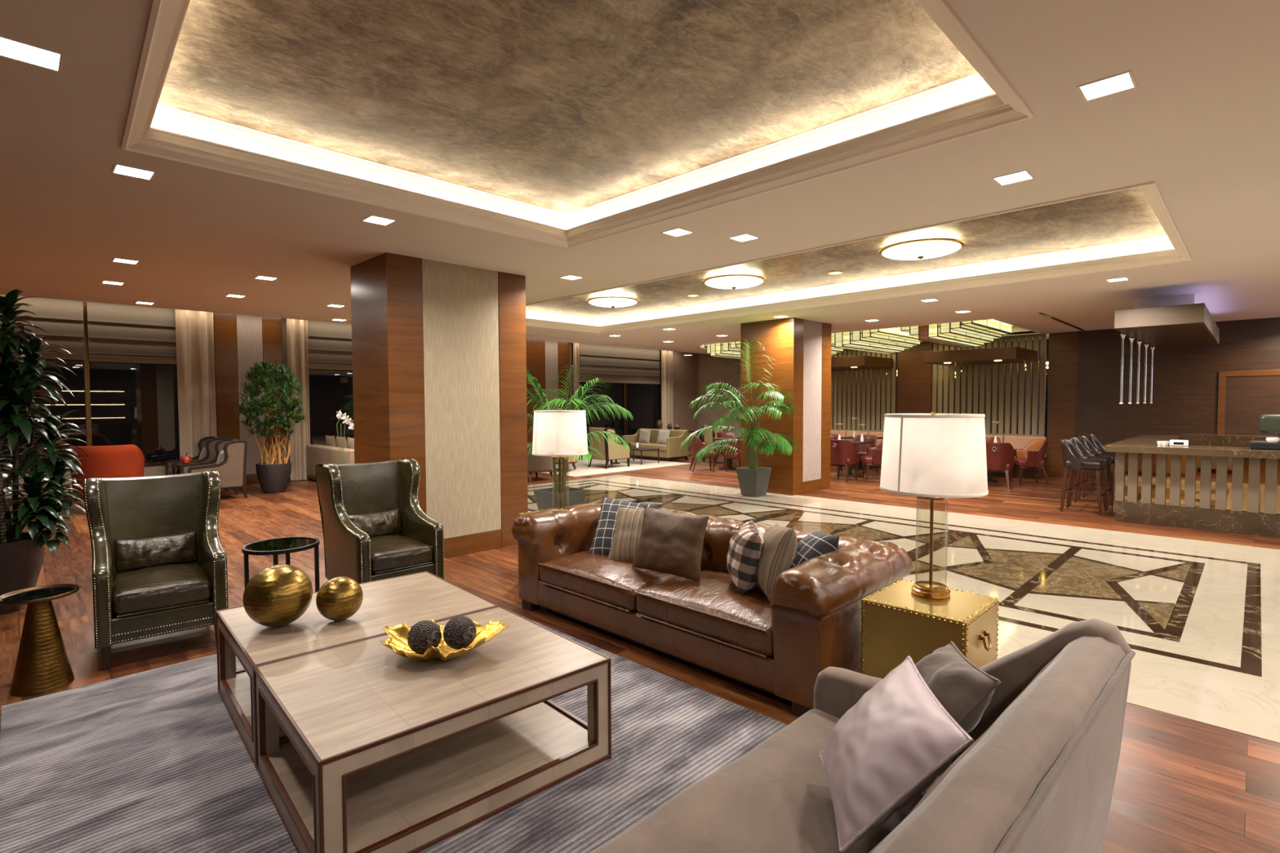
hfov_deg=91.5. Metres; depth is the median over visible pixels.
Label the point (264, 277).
recessed light
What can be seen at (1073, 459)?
bar stool
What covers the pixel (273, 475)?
potted plant
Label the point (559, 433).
table lamp
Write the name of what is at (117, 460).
tub chair
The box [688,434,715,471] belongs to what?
dining chair
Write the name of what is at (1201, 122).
ceiling
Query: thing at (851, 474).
dining table
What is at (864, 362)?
wooden canopy
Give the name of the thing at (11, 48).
recessed light
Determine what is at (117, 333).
blind
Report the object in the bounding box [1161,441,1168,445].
cup
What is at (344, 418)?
orchid
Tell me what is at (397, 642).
bowl
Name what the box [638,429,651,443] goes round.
cushion
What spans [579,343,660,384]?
blind
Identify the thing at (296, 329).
curtain
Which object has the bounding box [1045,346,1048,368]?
crystal pendant
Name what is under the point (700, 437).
console table
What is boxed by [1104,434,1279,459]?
countertop
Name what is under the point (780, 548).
sofa cushion
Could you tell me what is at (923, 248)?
dome ceiling light
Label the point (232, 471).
armchair
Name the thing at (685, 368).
wall
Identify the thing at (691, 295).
spotlight
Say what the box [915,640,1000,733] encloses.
throw pillow
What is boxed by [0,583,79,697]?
side table
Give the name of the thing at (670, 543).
sofa cushion
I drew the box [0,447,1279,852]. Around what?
floor
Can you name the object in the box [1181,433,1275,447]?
countertop
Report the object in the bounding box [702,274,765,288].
dome ceiling light
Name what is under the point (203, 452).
cushion
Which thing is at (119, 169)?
recessed light
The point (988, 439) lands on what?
dining chair
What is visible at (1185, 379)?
wall
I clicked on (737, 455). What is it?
dining chair
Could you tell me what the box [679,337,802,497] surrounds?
potted palm
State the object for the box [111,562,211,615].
seat cushion
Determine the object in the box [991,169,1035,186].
recessed light
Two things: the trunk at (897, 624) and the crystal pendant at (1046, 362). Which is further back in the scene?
the crystal pendant at (1046, 362)
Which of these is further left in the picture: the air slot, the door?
the air slot
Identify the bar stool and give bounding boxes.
[1059,439,1106,515]
[1067,436,1112,509]
[1076,435,1115,503]
[1084,433,1115,496]
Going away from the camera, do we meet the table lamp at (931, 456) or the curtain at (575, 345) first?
the table lamp at (931, 456)
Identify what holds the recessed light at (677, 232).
in the ceiling at (1201, 122)
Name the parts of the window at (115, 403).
baseboard, sill, sill panel, pane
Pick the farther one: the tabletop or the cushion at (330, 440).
the cushion at (330, 440)
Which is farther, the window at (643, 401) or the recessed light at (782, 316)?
the window at (643, 401)
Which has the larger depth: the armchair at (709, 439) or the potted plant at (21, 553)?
the armchair at (709, 439)
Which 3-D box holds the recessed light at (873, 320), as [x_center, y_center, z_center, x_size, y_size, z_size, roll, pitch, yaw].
[4.115,-1.879,11.058,0.200,0.005,0.200,2,3,45]
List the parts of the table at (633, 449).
leg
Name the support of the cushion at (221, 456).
on the armchair at (232, 471)
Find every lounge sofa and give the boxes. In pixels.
[306,444,354,480]
[622,428,688,461]
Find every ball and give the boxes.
[407,620,441,654]
[443,616,476,649]
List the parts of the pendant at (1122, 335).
glass rod, glass rod, spear pendant, glass rod, spear pendant, glass rod, spear pendant, glass rod, spear pendant, bar canopy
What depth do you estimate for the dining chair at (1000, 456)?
11.45 m
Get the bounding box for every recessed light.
[0,35,64,72]
[101,280,124,285]
[111,163,156,180]
[111,257,139,264]
[134,301,155,304]
[225,293,246,297]
[253,275,278,280]
[326,304,345,307]
[360,214,396,226]
[560,275,582,279]
[661,227,693,236]
[728,233,759,242]
[774,315,788,318]
[864,319,879,321]
[920,298,938,302]
[955,310,971,313]
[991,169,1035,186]
[1076,70,1137,102]
[1106,277,1128,282]
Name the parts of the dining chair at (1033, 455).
leg, leg, seat, seat rail, leg, leg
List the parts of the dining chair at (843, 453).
leg, seat rail, leg, seat, leg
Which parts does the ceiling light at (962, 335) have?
frame, frame, frame, frame, frame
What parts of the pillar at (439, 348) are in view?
fabric panel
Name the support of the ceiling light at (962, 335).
hanging from the trim
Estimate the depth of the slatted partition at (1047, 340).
15.06 m
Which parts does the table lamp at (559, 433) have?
lamp shade, shade trim, rod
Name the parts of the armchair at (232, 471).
wood frame, panel, panel, seat rail, leg, leg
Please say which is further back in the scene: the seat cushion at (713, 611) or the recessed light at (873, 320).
the recessed light at (873, 320)
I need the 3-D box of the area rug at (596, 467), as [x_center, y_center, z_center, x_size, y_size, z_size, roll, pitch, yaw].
[-1.064,1.002,16.017,2.900,0.011,3.980,2,3,45]
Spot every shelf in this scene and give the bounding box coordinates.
[219,671,285,757]
[257,702,608,852]
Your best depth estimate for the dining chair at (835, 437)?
14.74 m
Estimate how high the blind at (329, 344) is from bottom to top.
1.040 m
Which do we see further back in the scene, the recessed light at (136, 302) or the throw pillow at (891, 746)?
the recessed light at (136, 302)
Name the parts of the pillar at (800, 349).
fabric panel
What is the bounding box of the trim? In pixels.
[695,318,1039,346]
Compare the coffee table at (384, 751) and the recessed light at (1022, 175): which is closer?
the coffee table at (384, 751)
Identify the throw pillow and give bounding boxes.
[818,655,973,852]
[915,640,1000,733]
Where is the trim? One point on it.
(1015, 329)
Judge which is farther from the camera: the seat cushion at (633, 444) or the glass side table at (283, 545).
the seat cushion at (633, 444)
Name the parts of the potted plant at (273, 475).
pot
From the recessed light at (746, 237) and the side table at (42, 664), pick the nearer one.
the side table at (42, 664)
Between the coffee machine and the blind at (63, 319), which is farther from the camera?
the blind at (63, 319)
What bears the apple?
on the round side table at (177, 465)
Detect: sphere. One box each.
[242,564,312,626]
[315,576,363,620]
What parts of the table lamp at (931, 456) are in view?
rod, lamp shade, shade trim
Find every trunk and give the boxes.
[518,509,544,516]
[860,578,999,679]
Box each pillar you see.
[350,252,528,558]
[740,317,831,495]
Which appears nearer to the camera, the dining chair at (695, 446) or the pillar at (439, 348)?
the pillar at (439, 348)
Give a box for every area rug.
[0,617,787,852]
[542,457,690,476]
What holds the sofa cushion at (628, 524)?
on the leather sofa at (811, 624)
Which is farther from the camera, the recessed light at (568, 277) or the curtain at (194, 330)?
the curtain at (194, 330)
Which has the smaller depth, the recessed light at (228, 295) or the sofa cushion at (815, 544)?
the sofa cushion at (815, 544)
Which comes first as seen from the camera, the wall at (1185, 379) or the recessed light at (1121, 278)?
the recessed light at (1121, 278)
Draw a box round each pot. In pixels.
[533,486,586,510]
[736,466,771,497]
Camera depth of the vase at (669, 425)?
19.59 m
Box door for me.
[1217,369,1279,435]
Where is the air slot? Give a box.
[1038,312,1084,330]
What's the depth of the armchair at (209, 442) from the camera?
11.32 m
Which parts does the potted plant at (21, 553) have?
pot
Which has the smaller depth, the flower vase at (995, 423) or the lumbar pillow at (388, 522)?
the lumbar pillow at (388, 522)
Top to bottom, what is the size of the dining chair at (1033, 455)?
0.856 m
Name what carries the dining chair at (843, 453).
on the floor at (1182, 784)
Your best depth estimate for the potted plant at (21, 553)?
4.90 m
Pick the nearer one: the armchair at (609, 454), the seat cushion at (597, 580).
the seat cushion at (597, 580)
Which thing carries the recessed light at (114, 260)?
in the ceiling at (1201, 122)
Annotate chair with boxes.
[68,444,144,501]
[82,470,228,671]
[315,458,444,583]
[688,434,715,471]
[714,431,736,466]
[724,435,740,471]
[830,439,858,482]
[831,434,842,471]
[852,435,878,474]
[860,438,883,480]
[985,436,1000,479]
[986,442,1015,489]
[1010,439,1049,484]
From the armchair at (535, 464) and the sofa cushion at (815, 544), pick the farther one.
the armchair at (535, 464)
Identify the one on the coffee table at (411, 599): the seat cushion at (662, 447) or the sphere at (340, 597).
the sphere at (340, 597)
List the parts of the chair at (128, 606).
nail trim, nail trim, leg, backrest, seat rail, nail trim, nail trim, nail trim, leg, nail trim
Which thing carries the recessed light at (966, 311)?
in the ceiling at (1201, 122)
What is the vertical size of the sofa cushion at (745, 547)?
0.380 m
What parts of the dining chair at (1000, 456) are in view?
seat rail, leg, seat, leg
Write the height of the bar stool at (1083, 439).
1.042 m
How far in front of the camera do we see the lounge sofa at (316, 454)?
12.40 m
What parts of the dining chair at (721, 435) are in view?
leg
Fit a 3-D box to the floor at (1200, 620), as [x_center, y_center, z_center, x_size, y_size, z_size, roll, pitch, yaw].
[2.640,1.350,7.068,14.130,0.054,5.410,2,3,45]
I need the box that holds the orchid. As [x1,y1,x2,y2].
[336,410,353,464]
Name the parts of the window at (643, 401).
pane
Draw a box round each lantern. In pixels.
[699,341,740,359]
[831,345,844,355]
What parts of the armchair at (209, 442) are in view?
panel, wood frame, panel, wood frame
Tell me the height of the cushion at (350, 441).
0.500 m
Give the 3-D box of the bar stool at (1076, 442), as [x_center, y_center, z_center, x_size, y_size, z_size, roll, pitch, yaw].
[6.888,0.696,9.570,0.552,1.042,0.524,2,3,45]
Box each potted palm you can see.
[526,363,633,510]
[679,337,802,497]
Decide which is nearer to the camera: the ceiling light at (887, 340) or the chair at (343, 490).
the chair at (343, 490)
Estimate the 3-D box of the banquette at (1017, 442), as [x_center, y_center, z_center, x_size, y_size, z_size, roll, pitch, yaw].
[7.599,0.625,13.934,2.380,0.850,0.760,2,3,45]
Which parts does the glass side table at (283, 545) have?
leg, leg, glass, leg, leg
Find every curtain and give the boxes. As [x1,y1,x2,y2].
[174,309,217,458]
[286,318,310,480]
[573,342,580,457]
[661,350,672,429]
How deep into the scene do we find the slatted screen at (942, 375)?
14.00 m
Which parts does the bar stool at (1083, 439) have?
leg, leg, seat, leg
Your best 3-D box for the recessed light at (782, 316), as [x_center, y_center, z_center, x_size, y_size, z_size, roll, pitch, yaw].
[2.378,-1.851,10.514,0.200,0.005,0.200,2,3,45]
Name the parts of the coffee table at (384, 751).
leg, leg, leg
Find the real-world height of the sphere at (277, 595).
0.310 m
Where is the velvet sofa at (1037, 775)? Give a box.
[589,617,1135,852]
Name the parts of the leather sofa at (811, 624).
panel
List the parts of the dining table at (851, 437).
foot plate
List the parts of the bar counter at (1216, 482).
mirror panel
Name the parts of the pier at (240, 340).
fabric panel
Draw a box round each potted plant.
[0,288,89,615]
[230,358,310,493]
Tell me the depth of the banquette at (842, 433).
16.15 m
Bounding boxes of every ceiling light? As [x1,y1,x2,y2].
[586,296,639,307]
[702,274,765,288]
[831,327,919,354]
[878,237,965,260]
[900,319,1012,348]
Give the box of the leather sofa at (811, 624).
[511,500,912,716]
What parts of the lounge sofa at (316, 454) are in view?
arm, arm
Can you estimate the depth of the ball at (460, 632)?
2.76 m
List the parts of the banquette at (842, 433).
backrest, backrest, backrest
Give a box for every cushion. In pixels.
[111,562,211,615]
[167,468,171,475]
[199,446,206,459]
[216,449,225,463]
[325,435,337,447]
[336,435,347,448]
[346,436,354,448]
[369,534,432,573]
[539,550,701,610]
[588,497,659,555]
[589,709,951,852]
[607,506,678,562]
[631,442,658,447]
[631,506,708,582]
[636,569,773,656]
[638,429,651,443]
[644,443,666,451]
[656,430,670,444]
[726,520,764,595]
[756,523,797,603]
[789,530,839,568]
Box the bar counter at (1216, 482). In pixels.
[1104,433,1279,537]
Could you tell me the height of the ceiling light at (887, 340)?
0.796 m
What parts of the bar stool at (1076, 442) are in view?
leg, leg, seat, leg, leg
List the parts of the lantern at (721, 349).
frame, frame, frame, frame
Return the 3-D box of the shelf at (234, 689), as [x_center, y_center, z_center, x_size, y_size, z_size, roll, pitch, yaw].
[-1.560,1.411,3.482,1.184,0.065,0.968,-2,3,-42]
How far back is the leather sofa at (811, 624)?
3.67 m
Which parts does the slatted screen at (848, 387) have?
rail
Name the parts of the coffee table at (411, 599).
leg, leg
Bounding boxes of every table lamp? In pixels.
[532,408,588,509]
[879,412,988,599]
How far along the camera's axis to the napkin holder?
8.02 m
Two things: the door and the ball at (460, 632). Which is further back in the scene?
the door
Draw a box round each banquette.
[831,430,883,467]
[985,435,1046,479]
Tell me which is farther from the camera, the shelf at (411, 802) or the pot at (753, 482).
the pot at (753, 482)
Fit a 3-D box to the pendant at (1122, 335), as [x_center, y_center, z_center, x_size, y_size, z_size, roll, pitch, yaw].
[7.880,-1.081,9.260,0.904,1.495,4.000,2,3,45]
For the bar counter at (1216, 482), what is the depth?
7.81 m
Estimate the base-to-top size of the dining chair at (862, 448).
0.856 m
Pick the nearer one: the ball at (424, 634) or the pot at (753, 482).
the ball at (424, 634)
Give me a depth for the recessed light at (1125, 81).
2.87 m
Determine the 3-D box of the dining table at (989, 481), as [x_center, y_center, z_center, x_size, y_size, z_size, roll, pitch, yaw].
[6.898,0.729,12.562,0.760,0.750,0.760,2,3,45]
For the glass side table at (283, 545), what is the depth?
4.50 m
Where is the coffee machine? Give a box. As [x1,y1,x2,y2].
[1249,414,1279,449]
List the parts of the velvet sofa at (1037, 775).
arm, backrest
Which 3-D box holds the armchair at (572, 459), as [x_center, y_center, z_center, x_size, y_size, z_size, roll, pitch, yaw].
[-1.903,0.649,14.795,0.899,0.804,0.879,0,2,9]
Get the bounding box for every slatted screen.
[831,348,897,431]
[932,333,1046,436]
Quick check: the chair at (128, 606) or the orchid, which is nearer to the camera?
the chair at (128, 606)
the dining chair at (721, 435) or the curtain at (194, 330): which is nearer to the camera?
the curtain at (194, 330)
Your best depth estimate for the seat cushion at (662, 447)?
17.35 m
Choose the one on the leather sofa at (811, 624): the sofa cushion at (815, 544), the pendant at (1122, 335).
the sofa cushion at (815, 544)
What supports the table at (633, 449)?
on the area rug at (596, 467)
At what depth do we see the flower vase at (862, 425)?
13.57 m
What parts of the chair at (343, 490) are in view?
nail trim, nail trim, backrest, seat rail, nail trim, nail trim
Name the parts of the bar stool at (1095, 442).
leg, leg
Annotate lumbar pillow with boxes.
[114,530,197,572]
[347,507,402,537]
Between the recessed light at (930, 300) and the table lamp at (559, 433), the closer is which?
the table lamp at (559, 433)
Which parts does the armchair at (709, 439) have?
backrest, wood frame, panel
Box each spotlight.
[686,294,698,297]
[827,271,843,274]
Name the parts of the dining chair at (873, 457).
leg, seat, leg, seat rail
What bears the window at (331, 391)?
attached to the wall at (685, 368)
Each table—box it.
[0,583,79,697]
[173,462,193,467]
[215,571,498,768]
[241,536,319,591]
[253,605,611,852]
[616,447,659,465]
[654,428,702,442]
[712,437,737,470]
[836,440,874,477]
[840,435,883,469]
[987,479,997,483]
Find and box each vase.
[656,420,662,429]
[666,423,672,429]
[673,425,679,430]
[836,423,843,439]
[851,417,857,437]
[859,424,865,441]
[992,422,999,442]
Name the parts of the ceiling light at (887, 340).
frame, frame, frame, frame, frame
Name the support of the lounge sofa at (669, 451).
on the floor at (1182, 784)
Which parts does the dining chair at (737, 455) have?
leg, seat, seat rail, leg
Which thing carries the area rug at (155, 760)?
on the floor at (1182, 784)
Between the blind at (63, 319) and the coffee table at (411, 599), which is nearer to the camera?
the coffee table at (411, 599)
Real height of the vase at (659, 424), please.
0.300 m
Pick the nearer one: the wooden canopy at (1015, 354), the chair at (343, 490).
the chair at (343, 490)
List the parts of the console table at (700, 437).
leg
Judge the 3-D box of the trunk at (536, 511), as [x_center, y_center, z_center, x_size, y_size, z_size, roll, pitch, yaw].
[-0.741,1.083,5.585,0.550,0.625,0.497,2,3,45]
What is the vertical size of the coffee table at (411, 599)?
0.455 m
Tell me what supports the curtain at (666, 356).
hanging from the ceiling at (1201, 122)
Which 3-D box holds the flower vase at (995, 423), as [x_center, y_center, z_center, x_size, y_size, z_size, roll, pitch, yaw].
[7.117,0.131,12.479,0.150,0.450,0.172,2,3,45]
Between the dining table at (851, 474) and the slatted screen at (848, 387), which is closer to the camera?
the dining table at (851, 474)
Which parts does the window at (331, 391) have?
pane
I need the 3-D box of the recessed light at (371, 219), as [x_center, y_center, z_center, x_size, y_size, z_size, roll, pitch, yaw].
[-2.058,-1.624,4.919,0.200,0.005,0.200,2,3,45]
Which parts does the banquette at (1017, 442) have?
backrest, backrest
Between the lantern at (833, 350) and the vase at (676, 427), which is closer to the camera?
the lantern at (833, 350)
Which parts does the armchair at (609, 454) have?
wood frame, backrest, leg, wood frame, panel, leg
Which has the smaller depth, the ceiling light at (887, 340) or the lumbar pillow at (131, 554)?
the lumbar pillow at (131, 554)
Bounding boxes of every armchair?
[164,436,227,492]
[180,438,247,497]
[527,443,553,481]
[555,455,577,471]
[586,426,631,468]
[702,425,724,462]
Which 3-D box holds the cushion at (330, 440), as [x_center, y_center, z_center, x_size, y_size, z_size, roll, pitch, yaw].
[-6.449,0.431,13.049,0.520,0.500,0.147,2,3,45]
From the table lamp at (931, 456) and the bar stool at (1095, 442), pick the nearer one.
the table lamp at (931, 456)
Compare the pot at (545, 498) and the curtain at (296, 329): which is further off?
the curtain at (296, 329)
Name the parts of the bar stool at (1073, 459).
leg, leg, seat, leg, leg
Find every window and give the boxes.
[0,303,179,503]
[288,368,354,480]
[571,343,661,457]
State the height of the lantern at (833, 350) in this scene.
0.776 m
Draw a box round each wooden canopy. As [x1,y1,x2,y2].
[831,351,893,370]
[923,333,1036,365]
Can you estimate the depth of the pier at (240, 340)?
12.43 m
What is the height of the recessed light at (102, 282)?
0.005 m
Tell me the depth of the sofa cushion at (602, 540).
4.83 m
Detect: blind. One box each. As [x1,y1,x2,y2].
[0,294,84,359]
[86,301,177,364]
[307,320,352,370]
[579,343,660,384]
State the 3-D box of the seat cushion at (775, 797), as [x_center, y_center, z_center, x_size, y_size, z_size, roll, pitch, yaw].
[0.219,1.174,1.483,1.940,0.182,0.740,-2,3,-44]
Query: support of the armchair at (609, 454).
on the area rug at (596, 467)
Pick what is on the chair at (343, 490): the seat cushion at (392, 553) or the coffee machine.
the seat cushion at (392, 553)
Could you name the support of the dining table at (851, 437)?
on the floor at (1182, 784)
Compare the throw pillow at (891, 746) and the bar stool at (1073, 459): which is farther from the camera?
the bar stool at (1073, 459)
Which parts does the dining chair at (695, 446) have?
leg, leg, seat rail, seat, leg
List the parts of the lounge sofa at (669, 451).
arm, backrest, arm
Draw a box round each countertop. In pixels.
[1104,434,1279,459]
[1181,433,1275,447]
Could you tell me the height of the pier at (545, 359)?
3.470 m
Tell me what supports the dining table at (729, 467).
on the floor at (1182, 784)
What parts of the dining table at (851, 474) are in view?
foot plate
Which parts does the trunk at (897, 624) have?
handle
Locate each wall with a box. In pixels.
[82,301,697,480]
[697,317,1279,479]
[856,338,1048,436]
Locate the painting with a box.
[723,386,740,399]
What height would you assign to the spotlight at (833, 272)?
0.008 m
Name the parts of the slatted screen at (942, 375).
rail, rail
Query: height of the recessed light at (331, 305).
0.005 m
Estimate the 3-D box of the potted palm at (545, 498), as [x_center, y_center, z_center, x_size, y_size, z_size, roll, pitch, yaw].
[-1.143,0.159,9.190,2.078,2.199,1.792,1,3,34]
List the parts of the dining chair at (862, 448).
seat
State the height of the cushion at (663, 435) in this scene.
0.400 m
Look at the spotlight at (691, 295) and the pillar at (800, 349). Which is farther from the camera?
the pillar at (800, 349)
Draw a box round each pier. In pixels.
[213,312,284,484]
[525,338,569,443]
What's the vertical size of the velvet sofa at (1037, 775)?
0.975 m
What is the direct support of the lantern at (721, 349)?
attached to the ceiling at (1201, 122)
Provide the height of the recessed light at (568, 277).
0.005 m
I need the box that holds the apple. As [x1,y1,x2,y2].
[179,453,192,464]
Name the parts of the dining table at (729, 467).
foot plate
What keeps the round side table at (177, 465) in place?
on the floor at (1182, 784)
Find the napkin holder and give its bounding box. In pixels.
[1169,440,1188,446]
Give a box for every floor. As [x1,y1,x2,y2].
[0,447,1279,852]
[527,475,1279,742]
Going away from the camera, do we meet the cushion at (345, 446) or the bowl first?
the bowl
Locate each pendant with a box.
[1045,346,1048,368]
[1114,293,1219,404]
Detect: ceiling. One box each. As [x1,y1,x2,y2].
[0,0,1279,354]
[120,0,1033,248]
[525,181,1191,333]
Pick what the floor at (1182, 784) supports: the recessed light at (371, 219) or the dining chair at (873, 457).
the dining chair at (873, 457)
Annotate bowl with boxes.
[381,619,510,661]
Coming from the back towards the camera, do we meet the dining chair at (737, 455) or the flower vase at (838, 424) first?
the dining chair at (737, 455)
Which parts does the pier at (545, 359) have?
fabric panel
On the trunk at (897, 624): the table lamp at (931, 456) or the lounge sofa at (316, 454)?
the table lamp at (931, 456)
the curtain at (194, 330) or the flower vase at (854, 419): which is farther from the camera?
the flower vase at (854, 419)

